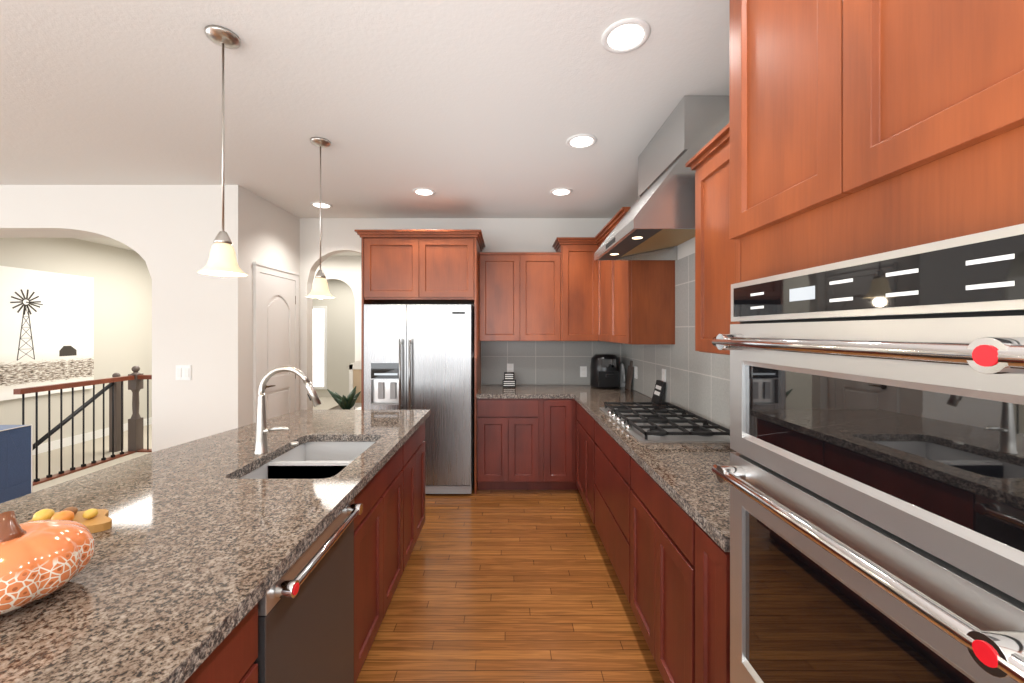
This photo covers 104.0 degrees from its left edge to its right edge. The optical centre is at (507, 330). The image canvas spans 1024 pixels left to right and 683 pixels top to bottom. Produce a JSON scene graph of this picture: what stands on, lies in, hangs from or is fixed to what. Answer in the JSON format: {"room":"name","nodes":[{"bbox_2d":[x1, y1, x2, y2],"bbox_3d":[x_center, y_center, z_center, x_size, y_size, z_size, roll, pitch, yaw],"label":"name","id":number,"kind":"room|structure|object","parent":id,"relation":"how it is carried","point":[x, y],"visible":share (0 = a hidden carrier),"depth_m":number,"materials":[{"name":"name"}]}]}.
{"room":"kitchen","nodes":[
{"label":"kitchen","id":0,"kind":"room"},
{"bbox_2d":[0,185,263,451],"bbox_3d":[-3.925,0.140,3.525,3.350,2.720,0.370,0,0,0],"label":"wall","id":1,"kind":"structure","parent":0,"point":[163,307],"depth_m":3.34,"materials":[{"name":"white paint"}]},
{"bbox_2d":[0,266,93,400],"bbox_3d":[-5.677,0.025,4.835,0.042,1.510,1.270,0,0,0],"label":"picture","id":2,"kind":"object","parent":1,"relation":"attached to","point":[46,328],"visible":1,"depth_m":4.89,"materials":[{"name":"paper"}]},
{"bbox_2d":[33,417,151,454],"bbox_3d":[-5.692,1.440,6.345,0.015,0.120,5.310,0,0,0],"label":"baseboard","id":3,"kind":"structure","parent":1,"relation":"attached to","point":[54,445],"depth_m":5.27,"materials":[{"name":"white"}]},
{"bbox_2d":[176,365,190,379],"bbox_3d":[-2.703,0.348,3.334,0.125,0.125,0.011,0,0,0],"label":"light switch","id":4,"kind":"object","parent":1,"relation":"attached to","point":[183,372],"depth_m":3.33,"materials":[{"name":"white plastic"}]},
{"bbox_2d":[33,397,346,491],"bbox_3d":[-4.335,1.494,6.345,2.730,0.012,5.310,0,0,0],"label":"carpet floor","id":5,"kind":"structure","parent":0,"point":[328,403],"depth_m":4.74,"materials":[{"name":"beige carpet"}]},
{"bbox_2d":[13,366,136,485],"bbox_3d":[-4.600,0.977,4.319,0.100,1.045,1.138,0,0,0],"label":"stair railing","id":6,"kind":"object","parent":5,"relation":"on","point":[135,378],"depth_m":4.50,"materials":[{"name":"brown wood"}]},
{"bbox_2d":[137,366,151,451],"bbox_3d":[-3.815,0.965,4.950,1.670,1.070,0.100,0,0,0],"label":"stair railing","id":7,"kind":"object","parent":5,"relation":"on","point":[140,376],"depth_m":4.95,"materials":[{"name":"brown wood"}]},
{"bbox_2d":[264,199,299,409],"bbox_3d":[-2.615,0.140,4.010,0.750,2.720,0.600,0,0,0],"label":"wall","id":8,"kind":"structure","parent":0,"point":[281,227],"depth_m":4.00,"materials":[{"name":"white paint"}]},
{"bbox_2d":[253,261,299,422],"bbox_3d":[-2.216,0.443,3.905,0.068,2.115,0.746,0,0,0],"label":"door","id":9,"kind":"structure","parent":8,"relation":"attached to","point":[275,317],"depth_m":3.85,"materials":[{"name":"white wood"}]},
{"bbox_2d":[0,0,728,255],"bbox_3d":[-2.625,-1.280,2.500,8.050,0.120,13.300,0,0,0],"label":"ceiling","id":10,"kind":"structure","parent":0,"point":[474,108],"depth_m":2.09,"materials":[{"name":"white paint"}]},
{"bbox_2d":[197,25,247,276],"bbox_3d":[-1.176,-0.723,1.654,0.172,0.993,0.172,0,0,0],"label":"pendant light","id":11,"kind":"object","parent":10,"relation":"hanging from","point":[222,260],"visible":1,"depth_m":1.63,"materials":[{"name":"white glass"}]},
{"bbox_2d":[306,137,334,298],"bbox_3d":[-1.204,-0.713,2.575,0.172,1.012,0.172,0,0,0],"label":"pendant light","id":12,"kind":"object","parent":10,"relation":"hanging from","point":[320,290],"visible":1,"depth_m":2.55,"materials":[{"name":"white glass"}]},
{"bbox_2d":[310,202,332,208],"bbox_3d":[-1.800,-1.215,3.870,0.196,0.008,0.196,0,0,0],"label":"recessed light","id":13,"kind":"object","parent":10,"relation":"in","point":[323,205],"visible":0.96,"depth_m":3.87,"materials":[{"name":"white"}]},
{"bbox_2d":[413,188,434,195],"bbox_3d":[-0.730,-1.215,3.500,0.196,0.008,0.196,0,0,0],"label":"recessed light","id":14,"kind":"object","parent":10,"relation":"in","point":[424,191],"visible":1,"depth_m":3.48,"materials":[{"name":"white"}]},
{"bbox_2d":[550,188,572,195],"bbox_3d":[0.470,-1.215,3.500,0.196,0.008,0.196,0,0,0],"label":"recessed light","id":15,"kind":"object","parent":10,"relation":"in","point":[561,191],"visible":1,"depth_m":3.48,"materials":[{"name":"white"}]},
{"bbox_2d":[566,134,596,148],"bbox_3d":[0.475,-1.215,2.568,0.196,0.008,0.196,0,0,0],"label":"recessed light","id":16,"kind":"object","parent":10,"relation":"in","point":[579,141],"visible":1,"depth_m":2.56,"materials":[{"name":"white"}]},
{"bbox_2d":[601,18,650,53],"bbox_3d":[0.488,-1.215,1.654,0.196,0.008,0.196,0,0,0],"label":"recessed light","id":17,"kind":"object","parent":10,"relation":"in","point":[626,35],"visible":1,"depth_m":1.64,"materials":[{"name":"white"}]},
{"bbox_2d":[436,221,451,229],"bbox_3d":[-0.675,0.140,5.460,0.150,2.720,2.020,0,0,0],"label":"wall","id":18,"kind":"structure","parent":0,"point":[440,225],"depth_m":4.33,"materials":[{"name":"white paint"}]},
{"bbox_2d":[300,218,611,409],"bbox_3d":[-0.865,0.140,4.390,4.210,2.720,0.120,0,0,0],"label":"wall","id":19,"kind":"structure","parent":0,"point":[330,328],"depth_m":4.33,"materials":[{"name":"white paint"}]},
{"bbox_2d":[478,236,521,340],"bbox_3d":[-0.077,-0.410,4.144,0.401,1.023,0.372,0,0,0],"label":"upper cabinet","id":20,"kind":"object","parent":19,"relation":"attached to","point":[501,271],"depth_m":3.99,"materials":[{"name":"brown wood"}]},
{"bbox_2d":[507,364,513,371],"bbox_3d":[0.030,0.410,4.318,0.072,0.116,0.008,0,0,0],"label":"outlet","id":21,"kind":"object","parent":19,"relation":"attached to","point":[510,367],"depth_m":4.32,"materials":[{"name":"white plastic"}]},
{"bbox_2d":[522,237,561,340],"bbox_3d":[0.329,-0.410,4.144,0.412,1.023,0.372,0,0,0],"label":"upper cabinet","id":22,"kind":"object","parent":19,"relation":"attached to","point":[541,271],"depth_m":3.99,"materials":[{"name":"brown wood"}]},
{"bbox_2d":[482,341,621,383],"bbox_3d":[0.470,0.340,4.325,1.500,0.476,0.008,0,0,0],"label":"tile backsplash","id":23,"kind":"structure","parent":19,"relation":"attached to","point":[535,362],"depth_m":4.32,"materials":[{"name":"grey tile"}]},
{"bbox_2d":[562,236,597,340],"bbox_3d":[0.720,-0.410,4.144,0.370,1.023,0.372,0,0,0],"label":"upper cabinet","id":24,"kind":"object","parent":19,"relation":"attached to","point":[579,266],"depth_m":3.97,"materials":[{"name":"brown wood"}]},
{"bbox_2d":[580,366,586,376],"bbox_3d":[0.820,0.441,4.318,0.072,0.116,0.008,0,0,0],"label":"outlet","id":25,"kind":"object","parent":19,"relation":"attached to","point":[583,369],"depth_m":4.32,"materials":[{"name":"white plastic"}]},
{"bbox_2d":[330,406,664,682],"bbox_3d":[-2.625,1.550,2.500,8.050,0.100,13.300,0,0,0],"label":"floor","id":26,"kind":"structure","parent":0,"point":[509,586],"depth_m":2.20,"materials":[{"name":"brown wood"}]},
{"bbox_2d":[0,424,32,503],"bbox_3d":[-3.849,1.088,2.477,0.806,0.824,0.854,0,0,0],"label":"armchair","id":27,"kind":"object","parent":26,"relation":"on","point":[16,461],"visible":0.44,"depth_m":2.81,"materials":[{"name":"fabric"}]},
{"bbox_2d":[188,422,424,682],"bbox_3d":[-0.944,1.060,0.775,0.692,0.882,4.292,0,0,0],"label":"kitchen island","id":28,"kind":"object","parent":26,"relation":"on","point":[389,526],"depth_m":1.83,"materials":[{"name":"brown wood"}]},
{"bbox_2d":[0,410,429,682],"bbox_3d":[-1.145,0.600,0.775,1.150,0.040,4.350,0,0,0],"label":"island countertop","id":29,"kind":"structure","parent":28,"relation":"on","point":[192,546],"depth_m":1.08,"materials":[{"name":"stone"}]},
{"bbox_2d":[0,511,94,614],"bbox_3d":[-1.075,0.484,0.860,0.264,0.187,0.257,0,0,0],"label":"decor","id":30,"kind":"object","parent":29,"relation":"on","point":[40,559],"visible":1,"depth_m":0.84,"materials":[{"name":"ceramic"}]},
{"bbox_2d":[21,506,111,532],"bbox_3d":[-1.290,0.549,1.170,0.254,0.060,0.163,0,0,0],"label":"decor","id":31,"kind":"object","parent":29,"relation":"on","point":[92,520],"visible":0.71,"depth_m":1.17,"materials":[{"name":"brown wood"}]},
{"bbox_2d":[252,366,320,453],"bbox_3d":[-1.048,0.373,1.963,0.315,0.413,0.189,0,0,0],"label":"faucet","id":32,"kind":"object","parent":29,"relation":"on","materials":[{"name":"silver metal"}]},
{"bbox_2d":[240,438,371,477],"bbox_3d":[-0.910,0.717,1.905,0.460,0.218,0.690,0,0,0],"label":"sink","id":33,"kind":"object","parent":29,"relation":"in","point":[317,457],"depth_m":2.06,"materials":[{"name":"white ceramic"}]},
{"bbox_2d":[327,386,360,409],"bbox_3d":[-1.918,1.087,4.740,0.361,0.826,0.376,0,0,0],"label":"plant","id":34,"kind":"object","parent":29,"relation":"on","point":[345,403],"visible":0.42,"depth_m":4.66,"materials":[{"name":"green plant"}]},
{"bbox_2d":[253,499,362,682],"bbox_3d":[-0.621,1.052,1.260,0.158,0.855,0.564,0,0,0],"label":"dishwasher","id":35,"kind":"object","parent":28,"relation":"in","point":[306,618],"visible":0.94,"depth_m":1.23,"materials":[{"name":"grey metal"}]},
{"bbox_2d":[349,360,360,409],"bbox_3d":[-1.750,0.925,5.225,0.460,1.150,0.450,0,0,0],"label":"chair","id":36,"kind":"object","parent":26,"relation":"on","point":[354,374],"visible":0.19,"depth_m":5.01,"materials":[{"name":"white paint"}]},
{"bbox_2d":[358,232,421,409],"bbox_3d":[-1.080,0.309,4.003,0.530,2.382,0.650,0,0,0],"label":"tall cabinet","id":37,"kind":"object","parent":26,"relation":"on","point":[391,262],"depth_m":3.68,"materials":[{"name":"brown wood"}]},
{"bbox_2d":[364,304,473,493],"bbox_3d":[-0.815,0.620,3.927,0.970,1.720,0.746,0,0,0],"label":"fridge","id":38,"kind":"object","parent":26,"relation":"on","point":[418,356],"visible":0.83,"depth_m":3.62,"materials":[{"name":"grey metal"}]},
{"bbox_2d":[422,232,481,395],"bbox_3d":[-0.550,0.309,4.003,0.530,2.382,0.650,0,0,0],"label":"tall cabinet","id":39,"kind":"object","parent":26,"relation":"on","point":[451,261],"depth_m":3.69,"materials":[{"name":"brown wood"}]},
{"bbox_2d":[474,385,721,551],"bbox_3d":[0.483,0.600,2.725,1.531,0.040,3.206,0,0,0],"label":"countertop","id":40,"kind":"structure","parent":26,"relation":"on","point":[638,497],"depth_m":2.76,"materials":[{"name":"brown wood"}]},
{"bbox_2d":[503,372,515,386],"bbox_3d":[0.018,0.502,4.120,0.135,0.154,0.041,0,0,0],"label":"blocks","id":41,"kind":"object","parent":40,"relation":"on","point":[509,381],"visible":1,"depth_m":4.10,"materials":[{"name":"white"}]},
{"bbox_2d":[590,354,619,388],"bbox_3d":[1.005,0.409,4.088,0.304,0.340,0.367,0,0,0],"label":"air fryer","id":42,"kind":"object","parent":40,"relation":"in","point":[604,371],"visible":1,"depth_m":3.98,"materials":[{"name":"black plastic"}]},
{"bbox_2d":[625,360,633,389],"bbox_3d":[1.218,0.437,3.990,0.056,0.284,0.140,0,0,0],"label":"cutting board","id":43,"kind":"object","parent":40,"relation":"on","point":[630,369],"visible":0.96,"depth_m":3.96,"materials":[{"name":"brown wood"}]},
{"bbox_2d":[651,380,665,401],"bbox_3d":[1.206,0.489,3.195,0.063,0.179,0.150,0,0,0],"label":"sign","id":44,"kind":"object","parent":40,"relation":"on","point":[658,392],"visible":0.95,"depth_m":3.17,"materials":[{"name":"black"}]},
{"bbox_2d":[599,402,729,442],"bbox_3d":[0.944,0.553,2.525,0.522,0.051,0.910,0,0,0],"label":"cooktop","id":45,"kind":"object","parent":40,"relation":"in","point":[641,423],"visible":1,"depth_m":2.34,"materials":[{"name":"silver metal"}]},
{"bbox_2d":[607,552,625,593],"bbox_3d":[0.934,1.060,2.440,0.631,0.880,0.830,0,0,0],"label":"base cabinet","id":46,"kind":"object","parent":26,"relation":"on","point":[618,559],"depth_m":2.19,"materials":[{"name":"brown wood"}]},
{"bbox_2d":[626,552,685,682],"bbox_3d":[0.934,1.060,1.677,0.631,0.880,0.695,0,0,0],"label":"base cabinet","id":47,"kind":"object","parent":26,"relation":"on","point":[655,581],"depth_m":1.62,"materials":[{"name":"brown wood"}]},
{"bbox_2d":[686,552,721,682],"bbox_3d":[0.934,1.060,1.230,0.631,0.880,0.200,0,0,0],"label":"base cabinet","id":48,"kind":"object","parent":26,"relation":"on","point":[703,569],"depth_m":1.26,"materials":[{"name":"brown wood"}]},
{"bbox_2d":[722,0,1023,682],"bbox_3d":[0.934,0.239,0.740,0.631,2.522,0.760,0,0,0],"label":"tall cabinet","id":49,"kind":"object","parent":26,"relation":"on","point":[856,128],"depth_m":0.71,"materials":[{"name":"brown wood"}]},
{"bbox_2d":[712,224,1023,682],"bbox_3d":[0.881,0.425,0.740,0.678,1.100,0.671,0,0,0],"label":"wall oven","id":50,"kind":"object","parent":49,"relation":"in","point":[872,474],"visible":1,"depth_m":0.64,"materials":[{"name":"grey metal"}]},
{"bbox_2d":[673,237,694,344],"bbox_3d":[1.325,0.140,0.150,0.150,2.720,8.600,0,0,0],"label":"wall","id":51,"kind":"structure","parent":0,"point":[687,248],"depth_m":2.79,"materials":[{"name":"white paint"}]},
{"bbox_2d":[598,224,609,341],"bbox_3d":[1.074,-0.410,3.740,0.351,1.023,0.510,0,0,0],"label":"upper cabinet","id":52,"kind":"object","parent":51,"relation":"attached to","point":[603,265],"depth_m":3.75,"materials":[{"name":"brown wood"}]},
{"bbox_2d":[634,366,636,378],"bbox_3d":[1.238,0.401,3.860,0.008,0.116,0.072,0,0,0],"label":"outlet","id":53,"kind":"object","parent":51,"relation":"attached to","point":[635,368],"depth_m":3.86,"materials":[{"name":"white plastic"}]},
{"bbox_2d":[610,207,674,343],"bbox_3d":[1.074,-0.410,3.230,0.351,1.023,0.510,0,0,0],"label":"upper cabinet","id":54,"kind":"object","parent":51,"relation":"attached to","point":[642,292],"depth_m":2.97,"materials":[{"name":"brown wood"}]},
{"bbox_2d":[594,96,728,259],"bbox_3d":[0.943,-0.869,2.490,0.610,0.698,0.920,0,0,0],"label":"range hood","id":55,"kind":"object","parent":51,"relation":"attached to","point":[657,221],"visible":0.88,"depth_m":2.09,"materials":[{"name":"silver metal"}]},
{"bbox_2d":[662,369,665,381],"bbox_3d":[1.238,0.361,3.170,0.008,0.116,0.072,0,0,0],"label":"outlet","id":56,"kind":"object","parent":51,"relation":"attached to","point":[663,370],"depth_m":3.15,"materials":[{"name":"white plastic"}]},
{"bbox_2d":[622,253,729,431],"bbox_3d":[1.246,0.030,2.728,0.008,1.096,3.205,0,0,0],"label":"tile backsplash","id":57,"kind":"structure","parent":51,"relation":"attached to","point":[698,383],"depth_m":2.79,"materials":[{"name":"grey tile"}]},
{"bbox_2d":[620,363,624,386],"bbox_3d":[1.195,0.455,4.153,0.061,0.247,0.148,0,0,0],"label":"mitt","id":58,"kind":"object","parent":57,"relation":"hanging from","point":[622,376],"visible":0.79,"depth_m":4.13,"materials":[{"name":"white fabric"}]},
{"bbox_2d":[685,130,721,353],"bbox_3d":[1.061,-0.361,1.743,0.374,0.922,0.445,0,0,0],"label":"upper cabinet","id":59,"kind":"object","parent":51,"relation":"attached to","point":[707,163],"depth_m":1.80,"materials":[{"name":"brown wood"}]}
]}

